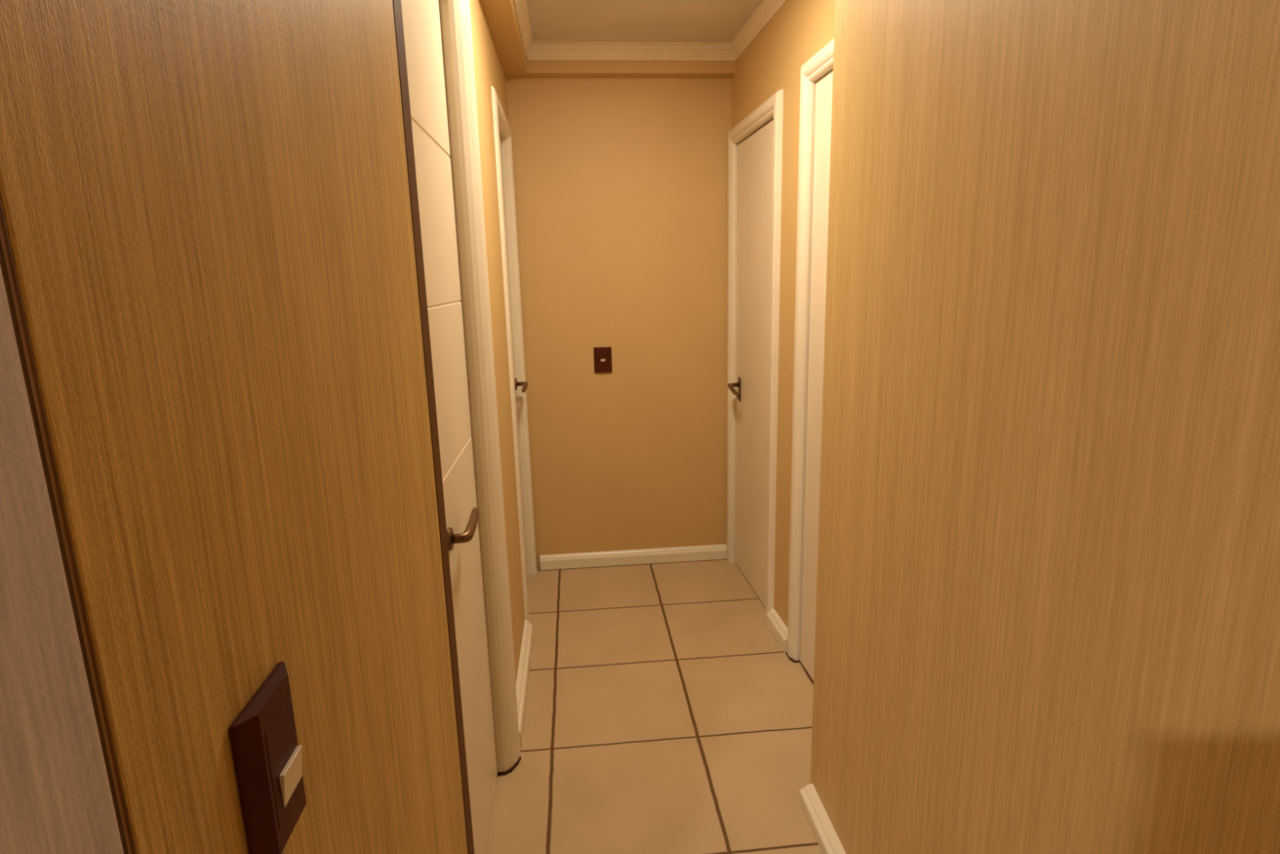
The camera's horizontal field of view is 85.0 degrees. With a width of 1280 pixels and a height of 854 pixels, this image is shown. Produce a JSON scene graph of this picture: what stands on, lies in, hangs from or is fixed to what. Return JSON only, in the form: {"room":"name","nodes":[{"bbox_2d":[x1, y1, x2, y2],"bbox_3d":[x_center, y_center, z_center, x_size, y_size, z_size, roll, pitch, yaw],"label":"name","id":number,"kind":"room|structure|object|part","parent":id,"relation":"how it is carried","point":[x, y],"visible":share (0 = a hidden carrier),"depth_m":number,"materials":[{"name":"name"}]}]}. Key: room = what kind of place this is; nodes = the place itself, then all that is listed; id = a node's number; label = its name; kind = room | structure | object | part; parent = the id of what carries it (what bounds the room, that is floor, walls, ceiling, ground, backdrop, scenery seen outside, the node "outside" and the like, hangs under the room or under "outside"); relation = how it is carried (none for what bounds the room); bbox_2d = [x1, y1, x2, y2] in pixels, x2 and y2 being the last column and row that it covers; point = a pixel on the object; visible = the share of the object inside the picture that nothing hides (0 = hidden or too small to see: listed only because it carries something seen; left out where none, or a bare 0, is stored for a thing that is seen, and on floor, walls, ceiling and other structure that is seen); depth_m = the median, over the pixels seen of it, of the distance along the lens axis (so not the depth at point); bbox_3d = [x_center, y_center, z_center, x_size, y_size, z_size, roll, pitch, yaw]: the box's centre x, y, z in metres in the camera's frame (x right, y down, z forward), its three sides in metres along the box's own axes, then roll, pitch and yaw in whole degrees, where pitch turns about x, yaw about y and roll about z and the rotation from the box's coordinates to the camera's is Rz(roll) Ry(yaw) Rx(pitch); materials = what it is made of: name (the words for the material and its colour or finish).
{"room":"home hallway","nodes":[
{"label":"home hallway","id":0,"kind":"room"},
{"bbox_2d":[0,239,128,853],"bbox_3d":[-1.496,0.197,0.296,2.457,2.360,0.119,-2,12,-5],"label":"wall","id":1,"kind":"structure","parent":0,"point":[58,795],"depth_m":0.34,"materials":[{"name":"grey wood"}]},
{"bbox_2d":[0,200,135,853],"bbox_3d":[-0.266,0.156,0.350,0.003,2.360,0.002,-2,12,-5],"label":"trim","id":2,"kind":"structure","parent":1,"relation":"attached to","point":[3,233],"depth_m":0.32,"materials":[{"name":"brown wood"}]},
{"bbox_2d":[0,0,524,853],"bbox_3d":[-0.468,-0.145,1.775,0.125,2.360,2.934,-2,12,-5],"label":"wall","id":3,"kind":"structure","parent":0,"point":[206,204],"depth_m":0.51,"materials":[{"name":"wood"}]},
{"bbox_2d":[228,661,306,853],"bbox_3d":[-0.267,0.248,0.516,0.016,0.119,0.083,-2,12,-5],"label":"light switch","id":4,"kind":"object","parent":3,"relation":"attached to","point":[267,753],"visible":1,"depth_m":0.49,"materials":[{"name":"brown plastic"}]},
{"bbox_2d":[392,0,474,853],"bbox_3d":[-0.408,-0.018,1.176,0.126,2.360,0.090,-2,12,-5],"label":"trim","id":5,"kind":"structure","parent":3,"relation":"attached to","point":[397,4],"depth_m":1.15,"materials":[{"name":"brown wood"}]},
{"bbox_2d":[400,0,520,853],"bbox_3d":[-0.422,0.000,1.575,0.138,2.159,0.680,-2,12,-5],"label":"door","id":6,"kind":"structure","parent":3,"relation":"in","point":[437,33],"depth_m":1.67,"materials":[{"name":"white wood"}]},
{"bbox_3d":[-0.373,0.211,1.500,0.044,0.032,0.156,-2,12,-5],"label":"lever","id":7,"kind":"part","parent":6,"relation":"part of","materials":[{"name":"brown metal"}]},
{"bbox_3d":[-0.423,0.000,1.575,0.135,2.159,0.680,-2,12,-5],"label":"frame","id":8,"kind":"part","parent":6,"relation":"part of","materials":[{"name":"white wood"}]},
{"bbox_2d":[491,85,537,621],"bbox_3d":[-0.531,-0.229,2.911,0.096,2.051,0.657,-2,12,-5],"label":"door","id":9,"kind":"structure","parent":3,"relation":"in","point":[502,130],"depth_m":3.05,"materials":[{"name":"white wood"}]},
{"bbox_3d":[-0.524,-0.177,3.081,0.057,0.034,0.126,-2,12,-5],"label":"lever","id":10,"kind":"part","parent":9,"relation":"part of","materials":[{"name":"brown metal"}]},
{"bbox_2d":[515,619,533,747],"bbox_3d":[-0.412,0.876,2.465,0.030,0.072,0.687,-2,12,-5],"label":"baseboard","id":11,"kind":"structure","parent":3,"relation":"attached to","point":[522,677],"depth_m":2.44,"materials":[{"name":"white wood"}]},
{"bbox_2d":[505,76,731,568],"bbox_3d":[-0.037,-0.483,3.303,1.350,2.360,0.100,-2,12,-5],"label":"wall","id":12,"kind":"structure","parent":0,"point":[620,184],"depth_m":3.23,"materials":[{"name":"paint"}]},
{"bbox_2d":[593,346,612,373],"bbox_3d":[-0.173,-0.313,3.266,0.083,0.119,0.016,-2,12,-5],"label":"light switch","id":13,"kind":"object","parent":12,"relation":"attached to","point":[602,355],"visible":1,"depth_m":3.26,"materials":[{"name":"brown plastic"}]},
{"bbox_2d":[539,544,726,570],"bbox_3d":[-0.028,0.649,3.481,0.932,0.072,0.024,-2,12,-5],"label":"baseboard","id":14,"kind":"structure","parent":12,"relation":"attached to","point":[713,552],"depth_m":3.47,"materials":[{"name":"white wood"}]},
{"bbox_2d":[526,0,763,42],"bbox_3d":[-0.918,-0.982,-0.041,3.650,0.060,6.300,-2,12,-5],"label":"ceiling","id":15,"kind":"structure","parent":0,"point":[550,20],"depth_m":2.66,"materials":[{"name":"paint"}]},
{"bbox_2d":[485,559,822,853],"bbox_3d":[-0.861,1.383,0.466,3.650,0.060,6.300,-2,12,-5],"label":"floor","id":16,"kind":"structure","parent":0,"point":[664,713],"depth_m":2.23,"materials":[{"name":"tile"}]},
{"bbox_2d":[731,0,835,627],"bbox_3d":[0.600,-0.319,2.471,0.128,2.360,1.715,-3,12,-7],"label":"wall","id":17,"kind":"structure","parent":0,"point":[772,63],"depth_m":2.50,"materials":[{"name":"paint"}]},
{"bbox_2d":[726,88,782,621],"bbox_3d":[0.472,-0.256,2.982,0.097,2.028,0.708,-3,12,-7],"label":"door","id":18,"kind":"structure","parent":17,"relation":"in","point":[754,145],"depth_m":2.96,"materials":[{"name":"white wood"}]},
{"bbox_3d":[0.434,-0.174,3.165,0.057,0.040,0.126,-2,12,-5],"label":"lever","id":19,"kind":"part","parent":18,"relation":"part of","materials":[{"name":"brown metal"}]},
{"bbox_2d":[766,608,787,653],"bbox_3d":[0.544,0.795,2.737,0.030,0.072,0.223,-3,12,-7],"label":"baseboard","id":20,"kind":"structure","parent":17,"relation":"attached to","point":[777,627],"depth_m":2.72,"materials":[{"name":"white wood"}]},
{"bbox_2d":[786,38,834,680],"bbox_3d":[0.605,-0.073,2.075,0.068,2.044,0.720,-3,12,-7],"label":"door","id":21,"kind":"structure","parent":17,"relation":"in","point":[816,73],"depth_m":2.30,"materials":[{"name":"white wood"}]},
{"bbox_2d":[810,0,1279,853],"bbox_3d":[0.828,0.304,-0.463,0.360,2.360,4.415,-2,12,-5],"label":"wall","id":22,"kind":"structure","parent":0,"point":[1047,611],"depth_m":0.87,"materials":[{"name":"wood"}]},
{"bbox_2d":[480,0,735,77],"bbox_3d":[0.016,-1.354,1.992,0.990,0.110,2.104,-2,12,-5],"label":"trim","id":23,"kind":"structure","parent":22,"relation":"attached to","point":[500,15],"depth_m":2.95,"materials":[{"name":"paint"}]},
{"bbox_2d":[512,0,786,61],"bbox_3d":[0.086,-1.373,1.962,0.942,0.062,2.039,-2,12,-5],"label":"trim","id":24,"kind":"structure","parent":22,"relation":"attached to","point":[766,10],"depth_m":2.92,"materials":[{"name":"paint"}]},
{"bbox_2d":[799,783,845,853],"bbox_3d":[0.520,1.142,1.174,0.036,0.050,1.475,-2,12,-5],"label":"baseboard","id":25,"kind":"structure","parent":22,"relation":"attached to","point":[825,834],"depth_m":1.77,"materials":[{"name":"white wood"}]}
]}

